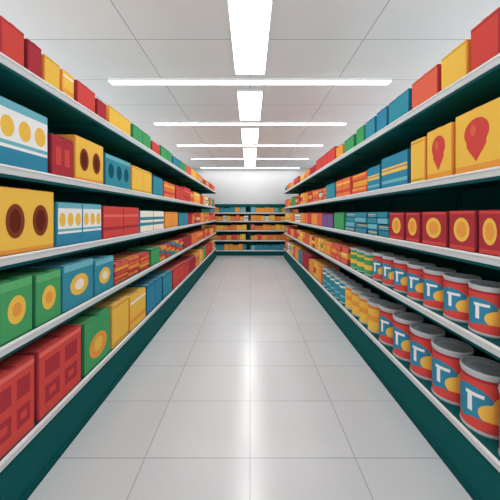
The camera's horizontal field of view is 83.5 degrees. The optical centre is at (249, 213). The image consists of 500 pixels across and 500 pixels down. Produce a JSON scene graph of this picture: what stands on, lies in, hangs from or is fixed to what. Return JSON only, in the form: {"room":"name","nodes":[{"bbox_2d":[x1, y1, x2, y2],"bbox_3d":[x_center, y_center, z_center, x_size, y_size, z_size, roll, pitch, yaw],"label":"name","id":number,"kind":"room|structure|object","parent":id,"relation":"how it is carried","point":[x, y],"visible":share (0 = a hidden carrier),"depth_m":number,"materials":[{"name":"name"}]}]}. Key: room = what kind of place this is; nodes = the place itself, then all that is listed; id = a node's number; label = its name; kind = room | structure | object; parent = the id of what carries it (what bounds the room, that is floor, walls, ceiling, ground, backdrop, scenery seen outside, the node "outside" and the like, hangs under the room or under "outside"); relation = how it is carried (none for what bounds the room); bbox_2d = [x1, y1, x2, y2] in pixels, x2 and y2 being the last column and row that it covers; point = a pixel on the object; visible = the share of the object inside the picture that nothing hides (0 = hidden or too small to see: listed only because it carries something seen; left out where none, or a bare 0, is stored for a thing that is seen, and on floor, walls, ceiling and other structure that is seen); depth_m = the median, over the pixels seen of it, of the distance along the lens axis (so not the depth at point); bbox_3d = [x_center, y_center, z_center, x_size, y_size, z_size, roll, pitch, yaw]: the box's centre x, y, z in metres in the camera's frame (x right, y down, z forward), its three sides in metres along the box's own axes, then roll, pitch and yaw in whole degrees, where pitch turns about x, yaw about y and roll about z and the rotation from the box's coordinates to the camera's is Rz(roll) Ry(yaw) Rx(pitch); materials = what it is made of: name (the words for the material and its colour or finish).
{"room":"supermarket","nodes":[
{"label":"supermarket","id":0,"kind":"room"},
{"bbox_2d":[27,256,472,499],"bbox_3d":[0.000,1.650,4.925,9.200,0.100,13.050,0,0,0],"label":"floor","id":1,"kind":"structure","parent":0,"point":[249,389],"depth_m":2.21,"materials":[{"name":"tile"}]},
{"bbox_2d":[0,52,215,499],"bbox_3d":[-1.541,0.396,4.650,0.598,2.408,11.300,0,0,0],"label":"shelf","id":2,"kind":"object","parent":1,"relation":"on","point":[27,463],"visible":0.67,"depth_m":2.23,"materials":[{"name":"metal"}]},
{"bbox_2d":[0,15,23,66],"bbox_3d":[-1.440,-0.912,1.503,0.340,0.212,0.150,0,0,0],"label":"carton","id":3,"kind":"object","parent":2,"relation":"on","point":[11,38],"visible":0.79,"depth_m":1.49,"materials":[{"name":"red"}]},
{"bbox_2d":[0,275,31,345],"bbox_3d":[-1.440,0.514,1.527,0.340,0.322,0.220,0,0,0],"label":"box","id":4,"kind":"object","parent":2,"relation":"on","point":[15,290],"visible":1,"depth_m":1.52,"materials":[{"name":"green cardboard"}]},
{"bbox_2d":[0,355,33,458],"bbox_3d":[-1.440,1.039,1.508,0.340,0.422,0.289,0,0,0],"label":"box","id":5,"kind":"object","parent":2,"relation":"in","point":[16,371],"visible":0.97,"depth_m":1.53,"materials":[{"name":"red cardboard"}]},
{"bbox_2d":[0,96,46,172],"bbox_3d":[-1.440,-0.428,1.580,0.340,0.357,0.360,0,0,0],"label":"box","id":6,"kind":"object","parent":2,"relation":"in","point":[23,131],"visible":0.83,"depth_m":1.56,"materials":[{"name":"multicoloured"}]},
{"bbox_2d":[0,186,52,256],"bbox_3d":[-1.440,0.038,1.607,0.340,0.362,0.414,0,0,0],"label":"cereal box","id":7,"kind":"object","parent":2,"relation":"in","point":[26,215],"visible":1,"depth_m":1.58,"materials":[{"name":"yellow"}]},
{"bbox_2d":[0,268,60,327],"bbox_3d":[-1.440,0.519,1.771,0.340,0.312,0.222,0,0,0],"label":"box","id":8,"kind":"object","parent":2,"relation":"on","point":[46,282],"visible":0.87,"depth_m":1.75,"materials":[{"name":"green"}]},
{"bbox_2d":[24,39,40,77],"bbox_3d":[-1.440,-0.907,1.655,0.340,0.202,0.108,0,0,0],"label":"carton","id":9,"kind":"object","parent":2,"relation":"on","point":[32,53],"visible":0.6,"depth_m":1.64,"materials":[{"name":"red"}]},
{"bbox_2d":[11,325,80,420],"bbox_3d":[-1.440,1.039,1.895,0.340,0.422,0.424,0,0,0],"label":"box","id":10,"kind":"object","parent":2,"relation":"in","point":[57,354],"visible":0.55,"depth_m":1.84,"materials":[{"name":"red cardboard"}]},
{"bbox_2d":[41,54,59,89],"bbox_3d":[-1.440,-0.900,1.802,0.340,0.187,0.140,0,0,0],"label":"carton","id":11,"kind":"object","parent":2,"relation":"on","point":[50,71],"visible":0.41,"depth_m":1.78,"materials":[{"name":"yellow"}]},
{"bbox_2d":[14,258,92,312],"bbox_3d":[-1.440,0.514,2.089,0.340,0.322,0.363,0,0,0],"label":"box","id":12,"kind":"object","parent":2,"relation":"on","point":[76,273],"visible":0.56,"depth_m":2.04,"materials":[{"name":"blue cardboard"}]},
{"bbox_2d":[47,133,72,177],"bbox_3d":[-1.440,-0.386,1.902,0.340,0.272,0.218,0,0,0],"label":"carton","id":13,"kind":"object","parent":2,"relation":"in","point":[59,149],"visible":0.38,"depth_m":1.87,"materials":[{"name":"red"}]},
{"bbox_2d":[60,69,73,98],"bbox_3d":[-1.440,-0.897,1.960,0.340,0.182,0.126,0,0,0],"label":"carton","id":14,"kind":"object","parent":2,"relation":"on","point":[66,80],"visible":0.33,"depth_m":1.94,"materials":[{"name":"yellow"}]},
{"bbox_2d":[53,202,100,246],"bbox_3d":[-1.440,0.068,2.121,0.340,0.302,0.545,0,0,0],"label":"box","id":15,"kind":"object","parent":2,"relation":"in","point":[73,223],"visible":0.57,"depth_m":2.04,"materials":[{"name":"blue cardboard"}]},
{"bbox_2d":[58,135,102,183],"bbox_3d":[-1.440,-0.416,2.232,0.340,0.332,0.389,0,0,0],"label":"cereal box","id":16,"kind":"object","parent":2,"relation":"in","point":[87,155],"visible":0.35,"depth_m":2.17,"materials":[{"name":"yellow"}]},
{"bbox_2d":[74,80,94,112],"bbox_3d":[-1.440,-0.900,2.181,0.340,0.187,0.239,0,0,0],"label":"carton","id":17,"kind":"object","parent":2,"relation":"on","point":[83,95],"visible":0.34,"depth_m":2.15,"materials":[{"name":"red"}]},
{"bbox_2d":[62,308,109,376],"bbox_3d":[-1.440,1.049,2.349,0.340,0.402,0.401,0,0,0],"label":"carton","id":18,"kind":"object","parent":2,"relation":"in","point":[94,322],"visible":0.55,"depth_m":2.30,"materials":[{"name":"green"}]},
{"bbox_2d":[68,255,112,295],"bbox_3d":[-1.440,0.529,2.453,0.340,0.292,0.306,0,0,0],"label":"box","id":19,"kind":"object","parent":2,"relation":"on","point":[102,264],"visible":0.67,"depth_m":2.44,"materials":[{"name":"blue"}]},
{"bbox_2d":[95,98,105,119],"bbox_3d":[-1.440,-0.887,2.404,0.340,0.162,0.148,0,0,0],"label":"carton","id":20,"kind":"object","parent":2,"relation":"on","point":[100,107],"visible":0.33,"depth_m":2.38,"materials":[{"name":"red"}]},
{"bbox_2d":[91,295,127,348],"bbox_3d":[-1.440,1.049,2.756,0.340,0.402,0.347,0,0,0],"label":"carton","id":21,"kind":"object","parent":2,"relation":"in","point":[118,304],"visible":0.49,"depth_m":2.70,"materials":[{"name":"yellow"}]},
{"bbox_2d":[103,153,129,189],"bbox_3d":[-1.440,-0.396,2.719,0.340,0.292,0.521,0,0,0],"label":"box","id":22,"kind":"object","parent":2,"relation":"on","point":[116,171],"visible":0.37,"depth_m":2.64,"materials":[{"name":"blue"}]},
{"bbox_2d":[106,105,129,135],"bbox_3d":[-1.440,-0.897,2.754,0.340,0.182,0.451,0,0,0],"label":"carton","id":23,"kind":"object","parent":2,"relation":"on","point":[115,118],"visible":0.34,"depth_m":2.68,"materials":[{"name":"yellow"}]},
{"bbox_2d":[101,206,138,238],"bbox_3d":[-1.440,0.073,2.810,0.340,0.292,0.770,0,0,0],"label":"carton","id":24,"kind":"object","parent":2,"relation":"in","point":[115,221],"visible":0.56,"depth_m":2.70,"materials":[{"name":"red"}]},
{"bbox_2d":[113,287,145,331],"bbox_3d":[-1.440,1.069,3.190,0.340,0.362,0.441,0,0,0],"label":"carton","id":25,"kind":"object","parent":2,"relation":"in","point":[136,295],"visible":0.54,"depth_m":3.16,"materials":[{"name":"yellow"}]},
{"bbox_2d":[113,252,148,284],"bbox_3d":[-1.450,0.575,3.095,0.359,0.201,0.902,0,0,0],"label":"cartons","id":26,"kind":"object","parent":2,"relation":"in","point":[125,264],"visible":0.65,"depth_m":3.05,"materials":[{"name":"red"}]},
{"bbox_2d":[130,123,150,148],"bbox_3d":[-1.440,-0.897,3.314,0.340,0.182,0.538,0,0,0],"label":"carton","id":27,"kind":"object","parent":2,"relation":"on","point":[136,133],"visible":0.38,"depth_m":3.25,"materials":[{"name":"green"}]},
{"bbox_2d":[130,165,151,193],"bbox_3d":[-1.440,-0.391,3.320,0.340,0.282,0.600,0,0,0],"label":"carton","id":28,"kind":"object","parent":2,"relation":"in","point":[140,179],"visible":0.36,"depth_m":3.25,"materials":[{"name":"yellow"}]},
{"bbox_2d":[125,246,159,265],"bbox_3d":[-1.440,0.564,3.770,0.340,0.222,0.344,0,0,0],"label":"carton","id":29,"kind":"object","parent":2,"relation":"in","point":[154,251],"visible":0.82,"depth_m":3.69,"materials":[{"name":"green"}]},
{"bbox_2d":[127,276,161,314],"bbox_3d":[-1.440,1.069,3.745,0.340,0.362,0.574,0,0,0],"label":"carton","id":30,"kind":"object","parent":2,"relation":"in","point":[153,284],"visible":0.55,"depth_m":3.69,"materials":[{"name":"blue"}]},
{"bbox_2d":[139,210,163,232],"bbox_3d":[-1.440,0.088,3.682,0.340,0.262,0.887,0,0,0],"label":"carton","id":31,"kind":"object","parent":2,"relation":"in","point":[148,220],"visible":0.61,"depth_m":3.57,"materials":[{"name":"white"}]},
{"bbox_2d":[152,175,162,195],"bbox_3d":[-1.440,-0.381,3.875,0.340,0.262,0.406,0,0,0],"label":"carton","id":32,"kind":"object","parent":2,"relation":"in","point":[157,183],"visible":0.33,"depth_m":3.84,"materials":[{"name":"blue"}]},
{"bbox_2d":[146,270,171,298],"bbox_3d":[-1.440,1.079,4.322,0.340,0.342,0.457,0,0,0],"label":"carton","id":33,"kind":"object","parent":2,"relation":"in","point":[166,275],"visible":0.52,"depth_m":4.28,"materials":[{"name":"blue"}]},
{"bbox_2d":[144,239,183,260],"bbox_3d":[-1.450,0.575,4.691,0.359,0.200,1.371,0,0,0],"label":"cartons","id":34,"kind":"object","parent":2,"relation":"in","point":[168,247],"visible":0.67,"depth_m":4.57,"materials":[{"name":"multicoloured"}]},
{"bbox_2d":[163,181,174,198],"bbox_3d":[-1.440,-0.371,4.437,0.340,0.242,0.591,0,0,0],"label":"carton","id":35,"kind":"object","parent":2,"relation":"in","point":[168,188],"visible":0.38,"depth_m":4.36,"materials":[{"name":"red"}]},
{"bbox_2d":[156,262,183,289],"bbox_3d":[-1.440,1.084,5.002,0.340,0.332,0.755,0,0,0],"label":"carton","id":36,"kind":"object","parent":2,"relation":"in","point":[177,268],"visible":0.55,"depth_m":4.91,"materials":[{"name":"red"}]},
{"bbox_2d":[164,212,177,228],"bbox_3d":[-1.440,0.093,4.560,0.340,0.252,0.740,0,0,0],"label":"carton","id":37,"kind":"object","parent":2,"relation":"in","point":[170,218],"visible":0.43,"depth_m":4.47,"materials":[{"name":"orange"}]},
{"bbox_2d":[168,227,214,248],"bbox_3d":[-1.440,0.553,7.785,0.340,0.245,4.786,0,0,0],"label":"cartons","id":38,"kind":"object","parent":2,"relation":"in","point":[189,238],"visible":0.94,"depth_m":6.53,"materials":[{"name":"red"}]},
{"bbox_2d":[170,240,214,277],"bbox_3d":[-1.450,1.081,7.719,0.359,0.338,4.654,0,0,0],"label":"cartons","id":39,"kind":"object","parent":2,"relation":"in","point":[191,258],"visible":0.82,"depth_m":6.90,"materials":[{"name":"red"}]},
{"bbox_2d":[179,160,214,190],"bbox_3d":[-1.450,-0.902,7.620,0.360,0.192,5.072,0,0,0],"label":"cartons","id":40,"kind":"object","parent":2,"relation":"on","point":[184,167],"visible":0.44,"depth_m":6.41,"materials":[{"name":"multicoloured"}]},
{"bbox_2d":[182,187,214,206],"bbox_3d":[-1.450,-0.391,7.738,0.359,0.281,4.693,0,0,0],"label":"cartons","id":41,"kind":"object","parent":2,"relation":"in","point":[194,197],"visible":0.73,"depth_m":6.65,"materials":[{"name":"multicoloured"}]},
{"bbox_2d":[188,213,214,224],"bbox_3d":[-1.450,0.087,7.986,0.360,0.264,4.494,0,0,0],"label":"cartons","id":42,"kind":"object","parent":2,"relation":"in","point":[193,218],"visible":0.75,"depth_m":7.21,"materials":[{"name":"red"}]},
{"bbox_2d":[202,204,297,255],"bbox_3d":[0.000,0.610,11.002,3.900,1.980,0.535,0,0,0],"label":"shelf","id":43,"kind":"object","parent":1,"relation":"on","point":[248,252],"visible":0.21,"depth_m":10.75,"materials":[{"name":"metal"}]},
{"bbox_2d":[202,224,296,229],"bbox_3d":[-0.042,0.512,10.920,3.708,0.216,0.300,0,0,0],"label":"cartons","id":44,"kind":"object","parent":43,"relation":"in","point":[243,226],"visible":0.86,"depth_m":10.77,"materials":[{"name":"orange"}]},
{"bbox_2d":[207,234,292,239],"bbox_3d":[0.000,0.891,10.920,3.792,0.218,0.300,0,0,0],"label":"cartons","id":45,"kind":"object","parent":43,"relation":"in","point":[233,236],"visible":0.74,"depth_m":10.77,"materials":[{"name":"orange"}]},
{"bbox_2d":[202,207,297,211],"bbox_3d":[-0.013,-0.169,10.920,3.765,0.218,0.300,0,0,0],"label":"cartons","id":46,"kind":"object","parent":43,"relation":"in","point":[231,209],"visible":0.66,"depth_m":10.77,"materials":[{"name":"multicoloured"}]},
{"bbox_2d":[215,215,284,220],"bbox_3d":[-0.026,0.150,10.920,3.739,0.220,0.300,0,0,0],"label":"cartons","id":47,"kind":"object","parent":43,"relation":"in","point":[237,217],"visible":0.63,"depth_m":10.77,"materials":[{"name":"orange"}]},
{"bbox_2d":[215,243,285,249],"bbox_3d":[-0.020,1.273,10.920,3.752,0.215,0.300,0,0,0],"label":"cartons","id":48,"kind":"object","parent":43,"relation":"in","point":[230,246],"visible":0.74,"depth_m":10.77,"materials":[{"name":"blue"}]},
{"bbox_2d":[284,53,499,499],"bbox_3d":[1.541,0.399,4.650,0.598,2.402,11.300,0,0,0],"label":"shelf","id":49,"kind":"object","parent":1,"relation":"on","point":[473,458],"visible":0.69,"depth_m":2.28,"materials":[{"name":"metal"}]},
{"bbox_2d":[285,165,315,189],"bbox_3d":[1.450,-0.900,7.803,0.359,0.199,4.822,0,0,0],"label":"cartons","id":50,"kind":"object","parent":49,"relation":"on","point":[312,170],"visible":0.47,"depth_m":6.77,"materials":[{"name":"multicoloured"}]},
{"bbox_2d":[285,187,325,206],"bbox_3d":[1.450,-0.373,7.381,0.360,0.270,5.385,0,0,0],"label":"cartons","id":51,"kind":"object","parent":49,"relation":"in","point":[320,194],"visible":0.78,"depth_m":6.21,"materials":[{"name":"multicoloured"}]},
{"bbox_2d":[285,212,333,225],"bbox_3d":[1.448,0.093,7.540,0.355,0.252,5.194,0,0,0],"label":"cartons","id":52,"kind":"object","parent":49,"relation":"in","point":[313,218],"visible":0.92,"depth_m":6.19,"materials":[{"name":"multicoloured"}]},
{"bbox_2d":[285,240,339,283],"bbox_3d":[1.450,1.079,7.616,0.360,0.341,5.192,0,0,0],"label":"cartons","id":53,"kind":"object","parent":49,"relation":"in","point":[313,262],"visible":0.84,"depth_m":6.16,"materials":[{"name":"orange"}]},
{"bbox_2d":[316,146,338,170],"bbox_3d":[1.440,-0.911,4.784,0.340,0.222,1.189,0,0,0],"label":"carton","id":54,"kind":"object","parent":49,"relation":"on","point":[330,155],"visible":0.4,"depth_m":4.65,"materials":[{"name":"red"}]},
{"bbox_2d":[322,214,333,227],"bbox_3d":[1.440,0.108,4.610,0.340,0.222,0.640,0,0,0],"label":"carton","id":55,"kind":"object","parent":49,"relation":"in","point":[327,219],"visible":0.37,"depth_m":4.53,"materials":[{"name":"purple"}]},
{"bbox_2d":[285,226,373,265],"bbox_3d":[1.450,0.552,6.899,0.359,0.246,6.478,0,0,0],"label":"cartons","id":56,"kind":"object","parent":49,"relation":"in","point":[337,249],"visible":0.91,"depth_m":4.90,"materials":[{"name":"red"}]},
{"bbox_2d":[326,182,335,198],"bbox_3d":[1.440,-0.358,4.430,0.340,0.242,0.480,0,0,0],"label":"carton","id":57,"kind":"object","parent":49,"relation":"in","point":[331,188],"visible":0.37,"depth_m":4.36,"materials":[{"name":"blue"}]},
{"bbox_2d":[334,212,348,229],"bbox_3d":[1.440,0.098,4.007,0.340,0.242,0.435,0,0,0],"label":"carton","id":58,"kind":"object","parent":49,"relation":"in","point":[340,221],"visible":0.42,"depth_m":3.93,"materials":[{"name":"green"}]},
{"bbox_2d":[336,177,352,196],"bbox_3d":[1.440,-0.358,3.844,0.340,0.242,0.564,0,0,0],"label":"carton","id":59,"kind":"object","parent":49,"relation":"in","point":[344,187],"visible":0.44,"depth_m":3.76,"materials":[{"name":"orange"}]},
{"bbox_2d":[339,279,354,303],"bbox_3d":[1.379,1.095,3.970,0.214,0.310,0.214,0,0,0],"label":"can","id":60,"kind":"object","parent":49,"relation":"in","point":[342,281],"visible":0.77,"depth_m":3.93,"materials":[{"name":"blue metal"}]},
{"bbox_2d":[345,283,362,309],"bbox_3d":[1.384,1.095,3.730,0.224,0.310,0.224,0,0,0],"label":"can","id":61,"kind":"object","parent":49,"relation":"in","point":[348,286],"visible":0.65,"depth_m":3.69,"materials":[{"name":"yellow metal"}]},
{"bbox_2d":[345,212,369,233],"bbox_3d":[1.450,0.099,3.405,0.359,0.240,0.658,0,0,0],"label":"cartons","id":62,"kind":"object","parent":49,"relation":"in","point":[358,221],"visible":0.49,"depth_m":3.33,"materials":[{"name":"blue"}]},
{"bbox_2d":[350,247,366,268],"bbox_3d":[1.369,0.550,3.535,0.194,0.250,0.194,0,0,0],"label":"can","id":63,"kind":"object","parent":49,"relation":"in","point":[353,249],"visible":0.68,"depth_m":3.49,"materials":[{"name":"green metal"}]},
{"bbox_2d":[352,171,367,193],"bbox_3d":[1.454,-0.357,3.295,0.351,0.240,0.434,0,0,0],"label":"cartons","id":64,"kind":"object","parent":49,"relation":"in","point":[360,181],"visible":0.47,"depth_m":3.25,"materials":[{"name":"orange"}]},
{"bbox_2d":[351,287,370,316],"bbox_3d":[1.384,1.095,3.490,0.224,0.310,0.224,0,0,0],"label":"can","id":65,"kind":"object","parent":49,"relation":"in","point":[355,290],"visible":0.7,"depth_m":3.44,"materials":[{"name":"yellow metal"}]},
{"bbox_2d":[356,125,365,144],"bbox_3d":[1.440,-0.901,3.236,0.340,0.202,0.220,0,0,0],"label":"carton","id":66,"kind":"object","parent":49,"relation":"on","point":[361,132],"visible":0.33,"depth_m":3.19,"materials":[{"name":"green"}]},
{"bbox_2d":[357,249,373,271],"bbox_3d":[1.369,0.550,3.320,0.194,0.250,0.194,0,0,0],"label":"can","id":67,"kind":"object","parent":49,"relation":"in","point":[360,252],"visible":0.58,"depth_m":3.28,"materials":[{"name":"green metal"}]},
{"bbox_2d":[359,292,379,324],"bbox_3d":[1.384,1.095,3.250,0.224,0.310,0.224,0,0,0],"label":"can","id":68,"kind":"object","parent":49,"relation":"in","point":[364,296],"visible":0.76,"depth_m":3.20,"materials":[{"name":"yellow metal"}]},
{"bbox_2d":[364,251,376,276],"bbox_3d":[1.369,0.550,3.105,0.194,0.250,0.194,0,0,0],"label":"can","id":69,"kind":"object","parent":49,"relation":"in","point":[368,256],"visible":0.55,"depth_m":3.05,"materials":[{"name":"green metal"}]},
{"bbox_2d":[366,116,376,138],"bbox_3d":[1.440,-0.901,2.967,0.340,0.202,0.232,0,0,0],"label":"carton","id":70,"kind":"object","parent":49,"relation":"on","point":[371,125],"visible":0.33,"depth_m":2.93,"materials":[{"name":"blue"}]},
{"bbox_2d":[368,164,381,190],"bbox_3d":[1.440,-0.363,2.886,0.340,0.252,0.289,0,0,0],"label":"box","id":71,"kind":"object","parent":49,"relation":"in","point":[374,173],"visible":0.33,"depth_m":2.83,"materials":[{"name":"blue"}]},
{"bbox_2d":[367,298,388,333],"bbox_3d":[1.384,1.095,3.010,0.224,0.310,0.224,0,0,0],"label":"can","id":72,"kind":"object","parent":49,"relation":"in","point":[373,304],"visible":0.49,"depth_m":2.95,"materials":[{"name":"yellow metal"}]},
{"bbox_2d":[372,251,393,280],"bbox_3d":[1.372,0.537,2.890,0.200,0.275,0.200,0,0,0],"label":"can","id":73,"kind":"object","parent":49,"relation":"in","point":[377,256],"visible":0.56,"depth_m":2.84,"materials":[{"name":"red metal"}]},
{"bbox_2d":[377,106,388,131],"bbox_3d":[1.440,-0.906,2.707,0.340,0.212,0.212,0,0,0],"label":"carton","id":74,"kind":"object","parent":49,"relation":"on","point":[383,115],"visible":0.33,"depth_m":2.66,"materials":[{"name":"blue"}]},
{"bbox_2d":[368,212,410,237],"bbox_3d":[1.449,0.099,2.810,0.358,0.240,0.440,0,0,0],"label":"cartons","id":75,"kind":"object","parent":49,"relation":"in","point":[378,222],"visible":0.5,"depth_m":2.76,"materials":[{"name":"blue"}]},
{"bbox_2d":[379,302,405,346],"bbox_3d":[1.392,1.075,2.740,0.241,0.350,0.241,0,0,0],"label":"can","id":76,"kind":"object","parent":49,"relation":"in","point":[386,309],"visible":0.73,"depth_m":2.69,"materials":[{"name":"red metal"}]},
{"bbox_2d":[382,254,405,286],"bbox_3d":[1.372,0.537,2.675,0.200,0.275,0.200,0,0,0],"label":"can","id":77,"kind":"object","parent":49,"relation":"in","point":[387,259],"visible":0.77,"depth_m":2.63,"materials":[{"name":"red metal"}]},
{"bbox_2d":[382,149,410,187],"bbox_3d":[1.440,-0.383,2.481,0.340,0.292,0.449,0,0,0],"label":"box","id":78,"kind":"object","parent":49,"relation":"in","point":[396,168],"visible":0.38,"depth_m":2.41,"materials":[{"name":"blue"}]},
{"bbox_2d":[390,213,405,239],"bbox_3d":[1.440,0.103,2.432,0.340,0.232,0.234,0,0,0],"label":"box","id":79,"kind":"object","parent":49,"relation":"in","point":[397,220],"visible":0.39,"depth_m":2.40,"materials":[{"name":"red"}]},
{"bbox_2d":[389,88,411,123],"bbox_3d":[1.440,-0.906,2.405,0.340,0.212,0.325,0,0,0],"label":"carton","id":80,"kind":"object","parent":49,"relation":"on","point":[402,104],"visible":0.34,"depth_m":2.36,"materials":[{"name":"blue"}]},
{"bbox_2d":[393,258,418,293],"bbox_3d":[1.372,0.537,2.460,0.200,0.275,0.200,0,0,0],"label":"can","id":81,"kind":"object","parent":49,"relation":"in","point":[400,264],"visible":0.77,"depth_m":2.41,"materials":[{"name":"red metal"}]},
{"bbox_2d":[393,311,423,361],"bbox_3d":[1.392,1.075,2.470,0.241,0.350,0.241,0,0,0],"label":"can","id":82,"kind":"object","parent":49,"relation":"in","point":[402,320],"visible":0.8,"depth_m":2.41,"materials":[{"name":"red metal"}]},
{"bbox_2d":[406,212,421,242],"bbox_3d":[1.440,0.103,2.192,0.340,0.232,0.187,0,0,0],"label":"box","id":83,"kind":"object","parent":49,"relation":"in","point":[413,219],"visible":0.41,"depth_m":2.17,"materials":[{"name":"red"}]},
{"bbox_2d":[411,136,426,182],"bbox_3d":[1.440,-0.403,2.126,0.340,0.332,0.176,0,0,0],"label":"carton","id":84,"kind":"object","parent":49,"relation":"in","point":[419,146],"visible":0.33,"depth_m":2.10,"materials":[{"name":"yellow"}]},
{"bbox_2d":[407,262,435,301],"bbox_3d":[1.372,0.537,2.245,0.200,0.275,0.200,0,0,0],"label":"can","id":85,"kind":"object","parent":49,"relation":"in","point":[415,273],"visible":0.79,"depth_m":2.19,"materials":[{"name":"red metal"}]},
{"bbox_2d":[412,64,440,108],"bbox_3d":[1.440,-0.911,2.049,0.340,0.222,0.302,0,0,0],"label":"carton","id":86,"kind":"object","parent":49,"relation":"on","point":[428,85],"visible":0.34,"depth_m":2.02,"materials":[{"name":"red"}]},
{"bbox_2d":[410,323,445,381],"bbox_3d":[1.392,1.075,2.200,0.241,0.350,0.241,0,0,0],"label":"can","id":87,"kind":"object","parent":49,"relation":"in","point":[421,334],"visible":0.8,"depth_m":2.14,"materials":[{"name":"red metal"}]},
{"bbox_2d":[422,211,449,247],"bbox_3d":[1.440,0.100,1.941,0.340,0.237,0.260,0,0,0],"label":"box","id":88,"kind":"object","parent":49,"relation":"in","point":[435,224],"visible":0.45,"depth_m":1.91,"materials":[{"name":"red"}]},
{"bbox_2d":[423,267,455,311],"bbox_3d":[1.372,0.537,2.030,0.200,0.275,0.200,0,0,0],"label":"can","id":89,"kind":"object","parent":49,"relation":"in","point":[433,276],"visible":0.75,"depth_m":1.98,"materials":[{"name":"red metal"}]},
{"bbox_2d":[427,122,455,179],"bbox_3d":[1.440,-0.411,1.889,0.340,0.347,0.245,0,0,0],"label":"snack box","id":90,"kind":"object","parent":49,"relation":"in","point":[441,142],"visible":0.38,"depth_m":1.85,"materials":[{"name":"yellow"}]},
{"bbox_2d":[431,337,473,406],"bbox_3d":[1.392,1.075,1.930,0.241,0.350,0.241,0,0,0],"label":"can","id":91,"kind":"object","parent":49,"relation":"in","point":[447,353],"visible":0.86,"depth_m":1.87,"materials":[{"name":"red metal"}]},
{"bbox_2d":[441,39,470,90],"bbox_3d":[1.440,-0.916,1.754,0.340,0.232,0.218,0,0,0],"label":"carton","id":92,"kind":"object","parent":49,"relation":"on","point":[456,64],"visible":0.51,"depth_m":1.72,"materials":[{"name":"yellow"}]},
{"bbox_2d":[443,273,481,323],"bbox_3d":[1.372,0.537,1.815,0.200,0.275,0.200,0,0,0],"label":"can","id":93,"kind":"object","parent":49,"relation":"in","point":[456,287],"visible":0.74,"depth_m":1.76,"materials":[{"name":"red metal"}]},
{"bbox_2d":[450,210,479,252],"bbox_3d":[1.440,0.098,1.683,0.340,0.242,0.208,0,0,0],"label":"box","id":94,"kind":"object","parent":49,"relation":"in","point":[464,224],"visible":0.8,"depth_m":1.65,"materials":[{"name":"red"}]},
{"bbox_2d":[456,97,499,173],"bbox_3d":[1.440,-0.418,1.573,0.340,0.362,0.323,0,0,0],"label":"snack box","id":95,"kind":"object","parent":49,"relation":"in","point":[478,129],"visible":0.83,"depth_m":1.55,"materials":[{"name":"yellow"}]},
{"bbox_2d":[459,356,499,440],"bbox_3d":[1.392,1.075,1.660,0.241,0.350,0.241,0,0,0],"label":"can","id":96,"kind":"object","parent":49,"relation":"in","point":[479,376],"visible":0.99,"depth_m":1.60,"materials":[{"name":"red metal"}]},
{"bbox_2d":[468,280,499,338],"bbox_3d":[1.372,0.537,1.600,0.200,0.275,0.200,0,0,0],"label":"can","id":97,"kind":"object","parent":49,"relation":"in","point":[484,296],"visible":1,"depth_m":1.55,"materials":[{"name":"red metal"}]},
{"bbox_2d":[471,7,499,70],"bbox_3d":[1.440,-0.931,1.522,0.340,0.262,0.186,0,0,0],"label":"carton","id":98,"kind":"object","parent":49,"relation":"on","point":[485,37],"visible":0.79,"depth_m":1.51,"materials":[{"name":"red"}]},
{"bbox_2d":[479,210,499,256],"bbox_3d":[1.440,0.098,1.484,0.340,0.242,0.146,0,0,0],"label":"box","id":99,"kind":"object","parent":49,"relation":"in","point":[489,220],"visible":1,"depth_m":1.49,"materials":[{"name":"red"}]},
{"bbox_2d":[0,0,499,167],"bbox_3d":[0.000,-1.920,4.925,9.200,0.100,13.050,0,0,0],"label":"ceiling","id":100,"kind":"structure","parent":0,"point":[93,41],"depth_m":3.33,"materials":[{"name":"tile"}]},
{"bbox_2d":[227,0,272,73],"bbox_3d":[0.000,-1.847,3.030,0.390,0.047,1.260,0,0,0],"label":"ceiling light fixture","id":101,"kind":"object","parent":100,"relation":"attached to","point":[249,20],"depth_m":2.83,"materials":[{"name":"white plastic"}]},
{"bbox_2d":[108,78,391,84],"bbox_3d":[0.000,-1.847,3.900,3.900,0.047,0.120,0,0,0],"label":"ceiling light fixture","id":102,"kind":"object","parent":100,"relation":"attached to","point":[114,81],"depth_m":3.85,"materials":[{"name":"white plastic"}]},
{"bbox_2d":[237,89,262,119],"bbox_3d":[0.000,-1.847,4.830,0.390,0.047,1.260,0,0,0],"label":"ceiling light fixture","id":103,"kind":"object","parent":100,"relation":"attached to","point":[249,100],"depth_m":4.62,"materials":[{"name":"plastic"}]},
{"bbox_2d":[153,121,346,124],"bbox_3d":[0.000,-1.847,5.700,3.900,0.047,0.120,0,0,0],"label":"ceiling light fixture","id":104,"kind":"object","parent":100,"relation":"attached to","point":[155,122],"depth_m":5.64,"materials":[{"name":"plastic"}]},
{"bbox_2d":[241,127,258,143],"bbox_3d":[0.000,-1.847,6.630,0.390,0.047,1.260,0,0,0],"label":"ceiling light fixture","id":105,"kind":"object","parent":100,"relation":"attached to","point":[249,135],"depth_m":6.46,"materials":[{"name":"plastic"}]},
{"bbox_2d":[177,144,322,145],"bbox_3d":[0.000,-1.847,7.500,3.900,0.047,0.120,0,0,0],"label":"ceiling light fixture","id":106,"kind":"object","parent":100,"relation":"attached to","point":[177,144],"depth_m":7.45,"materials":[{"name":"plastic"}]},
{"bbox_2d":[191,157,308,158],"bbox_3d":[0.000,-1.847,9.300,3.900,0.047,0.120,0,0,0],"label":"ceiling light fixture","id":107,"kind":"object","parent":100,"relation":"attached to","point":[191,157],"depth_m":9.24,"materials":[{"name":"plastic"}]},
{"bbox_2d":[196,171,305,203],"bbox_3d":[0.000,-0.135,11.500,9.200,3.470,0.100,0,0,0],"label":"wall","id":108,"kind":"structure","parent":0,"point":[231,187],"depth_m":11.45,"materials":[{"name":"white paint"}]},
{"bbox_2d":[192,168,309,170],"bbox_3d":[0.000,-1.810,11.438,9.200,0.120,0.024,0,0,0],"label":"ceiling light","id":109,"kind":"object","parent":108,"relation":"attached to","point":[194,169],"depth_m":11.43,"materials":[{"name":"grey paint"}]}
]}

